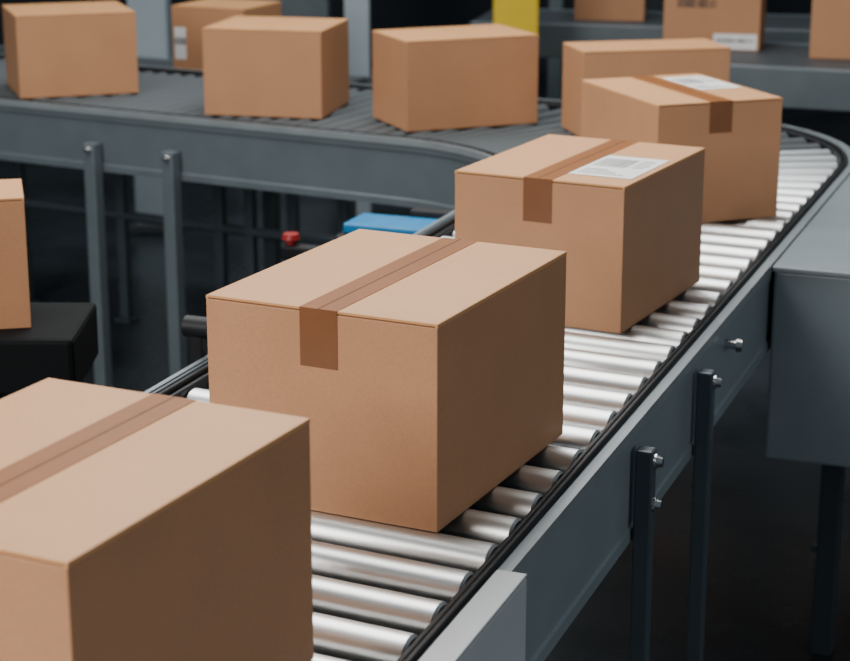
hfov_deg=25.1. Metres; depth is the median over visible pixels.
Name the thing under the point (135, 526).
cardboard box
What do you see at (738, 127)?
cardboard box
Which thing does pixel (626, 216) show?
cardboard box
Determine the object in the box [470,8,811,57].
conveyor
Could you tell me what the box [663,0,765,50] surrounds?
cardboard box
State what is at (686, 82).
print
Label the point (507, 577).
conveyor
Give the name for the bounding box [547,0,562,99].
support column
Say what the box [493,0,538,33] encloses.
barrier
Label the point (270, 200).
conveyor
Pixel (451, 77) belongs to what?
cardboard box
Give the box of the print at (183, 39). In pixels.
[175,37,185,44]
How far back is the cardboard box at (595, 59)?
5.67 m
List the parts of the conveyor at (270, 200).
rail, leg, leg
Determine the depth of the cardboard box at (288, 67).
6.01 m
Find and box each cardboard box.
[0,179,31,328]
[0,378,313,660]
[2,1,138,98]
[171,0,280,69]
[202,16,348,118]
[206,229,566,532]
[372,24,538,131]
[455,134,704,333]
[562,38,730,136]
[574,0,645,20]
[581,73,782,222]
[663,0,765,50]
[809,0,849,58]
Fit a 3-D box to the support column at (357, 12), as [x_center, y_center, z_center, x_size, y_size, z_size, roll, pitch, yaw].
[-0.295,-1.992,8.114,0.190,3.400,0.180,0,16,0]
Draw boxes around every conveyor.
[0,45,372,269]
[0,54,849,660]
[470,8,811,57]
[729,41,849,110]
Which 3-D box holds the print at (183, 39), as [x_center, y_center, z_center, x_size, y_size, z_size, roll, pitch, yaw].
[-0.927,-1.098,7.240,0.044,0.028,0.001,7,17,23]
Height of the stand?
1.000 m
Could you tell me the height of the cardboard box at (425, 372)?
0.303 m
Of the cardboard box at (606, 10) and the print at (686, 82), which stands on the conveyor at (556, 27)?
the cardboard box at (606, 10)
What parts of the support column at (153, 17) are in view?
plate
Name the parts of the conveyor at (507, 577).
leg, leg, leg, leg, sensor bracket, post, leg, panel, edge trim, leg, leg, leg, leg, panel, leg, adjustment knob, leg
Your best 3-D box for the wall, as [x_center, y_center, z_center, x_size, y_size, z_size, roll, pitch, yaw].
[0.000,-4.813,13.291,18.000,6.000,0.200,0,16,0]
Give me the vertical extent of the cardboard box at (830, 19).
0.250 m
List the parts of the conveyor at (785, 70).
rail, rail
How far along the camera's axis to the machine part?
4.92 m
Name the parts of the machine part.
button arm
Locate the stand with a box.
[0,302,98,398]
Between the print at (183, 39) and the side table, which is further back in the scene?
the print at (183, 39)
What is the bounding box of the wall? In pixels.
[0,0,811,71]
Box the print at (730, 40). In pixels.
[717,39,752,42]
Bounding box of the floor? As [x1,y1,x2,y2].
[0,72,849,660]
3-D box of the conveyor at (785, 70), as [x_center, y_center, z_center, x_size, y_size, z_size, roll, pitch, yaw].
[2.536,-0.483,7.192,3.000,1.000,0.790,6,17,20]
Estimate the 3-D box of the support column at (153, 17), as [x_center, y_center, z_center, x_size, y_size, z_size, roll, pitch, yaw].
[-1.260,-2.109,8.528,0.260,3.400,0.240,0,16,0]
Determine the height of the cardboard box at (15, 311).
0.255 m
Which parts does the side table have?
lid, support leg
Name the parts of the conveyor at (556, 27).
rail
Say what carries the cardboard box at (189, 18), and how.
on the conveyor at (270, 200)
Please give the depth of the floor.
5.68 m
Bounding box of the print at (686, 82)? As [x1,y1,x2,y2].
[671,78,729,87]
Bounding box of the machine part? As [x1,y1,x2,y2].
[280,207,453,259]
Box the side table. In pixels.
[765,175,849,656]
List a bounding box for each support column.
[126,0,187,234]
[344,0,371,215]
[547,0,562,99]
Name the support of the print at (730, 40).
attached to the cardboard box at (739, 25)

